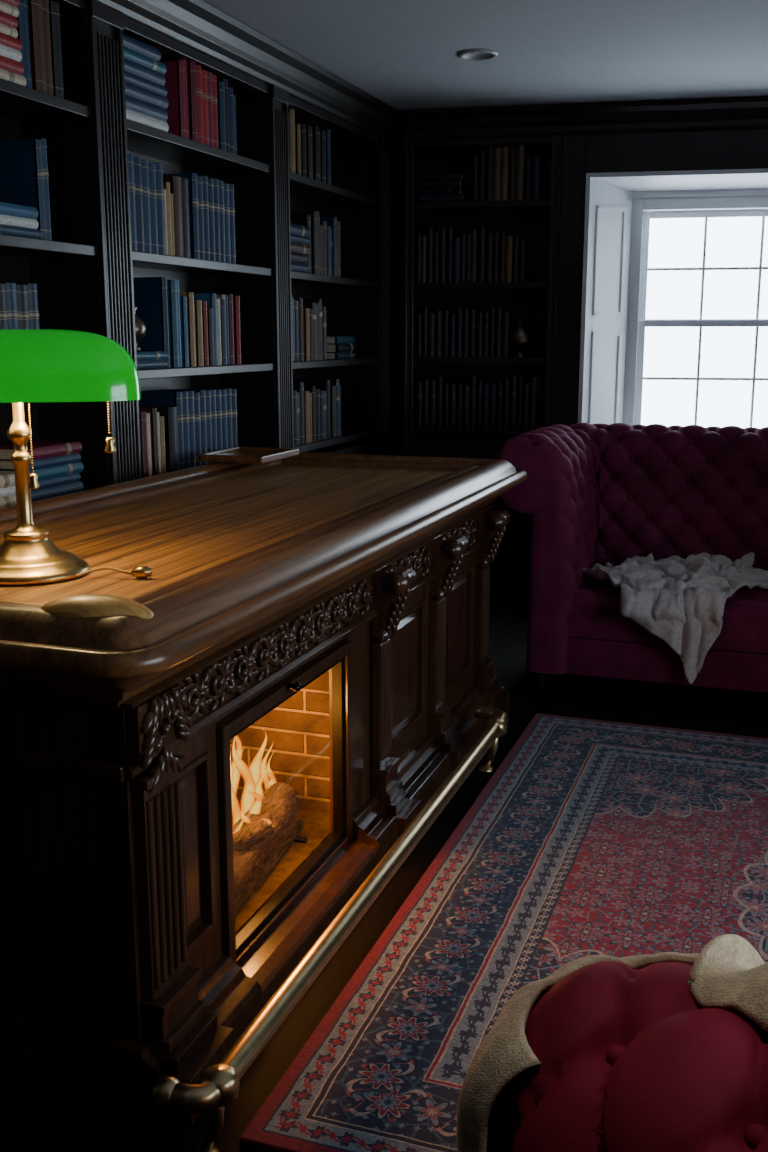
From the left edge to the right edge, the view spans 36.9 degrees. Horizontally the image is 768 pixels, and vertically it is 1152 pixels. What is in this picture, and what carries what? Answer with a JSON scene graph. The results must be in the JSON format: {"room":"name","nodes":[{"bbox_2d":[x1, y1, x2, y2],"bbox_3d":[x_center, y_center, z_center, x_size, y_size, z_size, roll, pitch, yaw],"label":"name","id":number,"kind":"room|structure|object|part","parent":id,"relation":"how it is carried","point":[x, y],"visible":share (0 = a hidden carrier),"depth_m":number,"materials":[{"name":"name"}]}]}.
{"room":"home library","nodes":[
{"label":"home library","id":0,"kind":"room"},
{"bbox_2d":[0,594,767,1151],"bbox_3d":[0.952,0.974,3.408,5.600,0.100,10.050,4,12,19],"label":"floor","id":1,"kind":"structure","parent":0,"point":[31,1120],"depth_m":3.34,"materials":[{"name":"brown wood"}]},
{"bbox_2d":[0,0,401,490],"bbox_3d":[-1.078,-0.768,4.424,0.411,2.895,5.956,4,12,19],"label":"built-in bookcase","id":2,"kind":"object","parent":1,"relation":"on","point":[83,276],"visible":0.34,"depth_m":5.08,"materials":[{"name":"brown wood"}]},
{"bbox_2d":[0,0,356,508],"bbox_3d":[-1.155,-1.155,4.194,0.250,1.666,5.276,4,12,19],"label":"books","id":3,"kind":"object","parent":2,"relation":"in","point":[188,215],"visible":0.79,"depth_m":4.72,"materials":[{"name":"paper"}]},
{"bbox_2d":[135,307,145,350],"bbox_3d":[-1.007,-0.981,4.570,0.124,0.172,0.124,4,12,19],"label":"vase","id":4,"kind":"object","parent":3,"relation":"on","point":[140,327],"visible":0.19,"depth_m":4.54,"materials":[{"name":"silver metal"}]},
{"bbox_2d":[0,446,526,1126],"bbox_3d":[-0.505,0.273,3.773,1.300,1.122,3.160,4,12,19],"label":"bar counter","id":5,"kind":"object","parent":1,"relation":"on","point":[116,978],"depth_m":2.59,"materials":[{"name":"brown wood"}]},
{"bbox_2d":[0,329,151,585],"bbox_3d":[-0.841,-0.282,2.668,0.558,0.568,0.282,-3,12,-15],"label":"lamp","id":6,"kind":"object","parent":5,"relation":"on","point":[37,365],"visible":1,"depth_m":2.60,"materials":[{"name":"gold metal"}]},
{"bbox_3d":[-0.842,-0.482,2.626,0.556,0.160,0.196,-2,12,-10],"label":"lamp shade","id":7,"kind":"part","parent":6,"relation":"part of","materials":[{"name":"green glass"}]},
{"bbox_3d":[-0.633,-0.009,2.674,0.186,0.029,0.033,0,12,1],"label":"power cord","id":8,"kind":"part","parent":6,"relation":"part of","materials":[{"name":"gold metal"}]},
{"bbox_2d":[0,465,452,603],"bbox_3d":[-0.505,-0.174,3.679,0.828,0.056,2.688,4,12,19],"label":"countertop","id":9,"kind":"structure","parent":5,"relation":"on","point":[180,534],"depth_m":3.49,"materials":[{"name":"brown wood"}]},
{"bbox_2d":[196,446,298,463],"bbox_3d":[-0.571,-0.512,4.857,0.300,0.028,0.380,4,12,19],"label":"tray","id":10,"kind":"object","parent":5,"relation":"on","point":[234,455],"depth_m":4.80,"materials":[{"name":"brown wood"}]},
{"bbox_2d":[215,640,352,965],"bbox_3d":[-0.501,0.533,3.219,0.684,0.700,1.060,4,12,19],"label":"fireplace insert","id":11,"kind":"object","parent":5,"relation":"on","point":[276,840],"visible":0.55,"depth_m":3.36,"materials":[{"name":"black metal"}]},
{"bbox_2d":[150,705,508,1151],"bbox_3d":[0.025,0.834,3.323,0.160,0.207,2.484,4,12,19],"label":"rail","id":12,"kind":"object","parent":1,"relation":"on","point":[218,1086],"visible":1,"depth_m":2.59,"materials":[{"name":"gold metal"}]},
{"bbox_2d":[402,104,562,594],"bbox_3d":[0.601,-1.336,7.141,0.946,2.895,0.411,2,12,11],"label":"built-in bookcase","id":13,"kind":"object","parent":1,"relation":"on","point":[442,140],"visible":0.53,"depth_m":7.10,"materials":[{"name":"brown wood"}]},
{"bbox_2d":[416,145,544,428],"bbox_3d":[0.603,-1.752,7.075,0.788,1.655,0.243,2,12,11],"label":"books","id":14,"kind":"object","parent":13,"relation":"in","point":[503,173],"visible":0.97,"depth_m":7.01,"materials":[{"name":"paper"}]},
{"bbox_2d":[509,320,539,356],"bbox_3d":[0.832,-1.460,7.074,0.190,0.222,0.190,-5,13,-24],"label":"teapot","id":15,"kind":"object","parent":13,"relation":"on","point":[521,339],"visible":0.91,"depth_m":7.02,"materials":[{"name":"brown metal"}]},
{"bbox_2d":[240,713,767,1151],"bbox_3d":[1.311,0.950,3.246,2.400,0.012,2.840,4,12,19],"label":"rug","id":16,"kind":"object","parent":1,"relation":"on","point":[589,836],"visible":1,"depth_m":3.27,"materials":[{"name":"red fabric"}]},
{"bbox_2d":[490,961,767,1151],"bbox_3d":[0.884,0.897,1.334,1.217,0.896,1.103,-10,15,-39],"label":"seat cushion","id":17,"kind":"object","parent":1,"relation":"on","point":[631,1061],"visible":0.92,"depth_m":1.20,"materials":[{"name":"red fabric"}]},
{"bbox_2d":[457,952,699,1151],"bbox_3d":[0.248,0.770,1.438,0.418,0.658,0.183,-6,13,-27],"label":"frame","id":18,"kind":"object","parent":17,"relation":"on","point":[505,1052],"visible":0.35,"depth_m":1.27,"materials":[{"name":"fabric"}]},
{"bbox_2d":[687,934,767,1031],"bbox_3d":[0.674,0.686,1.269,0.584,0.545,0.465,11,16,41],"label":"chair armrest","id":19,"kind":"object","parent":17,"relation":"on","point":[728,973],"visible":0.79,"depth_m":1.27,"materials":[{"name":"fabric"}]},
{"bbox_2d":[496,423,767,692],"bbox_3d":[1.826,-0.070,5.285,2.508,1.174,1.049,4,12,19],"label":"sofa","id":20,"kind":"object","parent":1,"relation":"on","point":[592,494],"visible":0.81,"depth_m":5.31,"materials":[{"name":"fabric"}]},
{"bbox_3d":[1.788,0.355,5.264,1.880,0.172,0.728,4,12,19],"label":"rail","id":21,"kind":"part","parent":20,"relation":"part of","materials":[{"name":"fabric"}]},
{"bbox_2d":[568,578,767,652],"bbox_3d":[1.786,0.167,5.217,1.880,0.200,0.727,4,12,19],"label":"seat cushion","id":22,"kind":"object","parent":20,"relation":"on","point":[594,616],"depth_m":5.11,"materials":[{"name":"fabric"}]},
{"bbox_2d":[582,552,767,683],"bbox_3d":[1.365,0.163,5.294,0.885,0.478,0.795,-6,13,-27],"label":"throw blanket","id":23,"kind":"object","parent":20,"relation":"on","point":[679,601],"visible":1,"depth_m":5.00,"materials":[{"name":"grey fabric"}]},
{"bbox_2d":[390,122,403,455],"bbox_3d":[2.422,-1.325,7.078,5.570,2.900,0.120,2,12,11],"label":"pilaster","id":24,"kind":"structure","parent":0,"point":[397,133],"depth_m":7.38,"materials":[{"name":"paint"}]},
{"bbox_2d":[554,129,767,425],"bbox_3d":[2.944,-1.249,6.724,3.828,2.895,0.312,2,12,11],"label":"trim","id":25,"kind":"structure","parent":24,"relation":"attached to","point":[742,148],"depth_m":6.67,"materials":[{"name":"brown wood"}]},
{"bbox_2d":[563,96,767,134],"bbox_3d":[2.880,-2.555,6.277,3.768,0.155,0.110,2,12,11],"label":"trim","id":26,"kind":"structure","parent":24,"relation":"attached to","point":[737,113],"depth_m":6.51,"materials":[{"name":"brown wood"}]},
{"bbox_2d":[578,168,767,424],"bbox_3d":[2.241,-1.522,6.808,2.120,1.655,0.350,2,12,11],"label":"trim","id":27,"kind":"structure","parent":24,"relation":"attached to","point":[609,195],"depth_m":6.89,"materials":[{"name":"white paint"}]},
{"bbox_2d":[622,195,767,426],"bbox_3d":[2.283,-1.544,7.026,1.580,1.490,0.135,2,12,11],"label":"window","id":28,"kind":"structure","parent":24,"relation":"in","point":[643,210],"depth_m":7.06,"materials":[{"name":"white paint"}]},
{"bbox_2d":[203,0,767,122],"bbox_3d":[0.952,-1.963,2.795,5.600,0.100,10.050,4,12,19],"label":"ceiling","id":29,"kind":"structure","parent":0,"point":[403,54],"depth_m":5.24,"materials":[{"name":"paint"}]},
{"bbox_2d":[458,49,497,60],"bbox_3d":[0.443,-2.453,5.418,0.190,0.011,0.190,4,12,19],"label":"recessed light","id":30,"kind":"object","parent":29,"relation":"in","point":[474,54],"visible":1,"depth_m":5.42,"materials":[{"name":"silver metal"}]}
]}

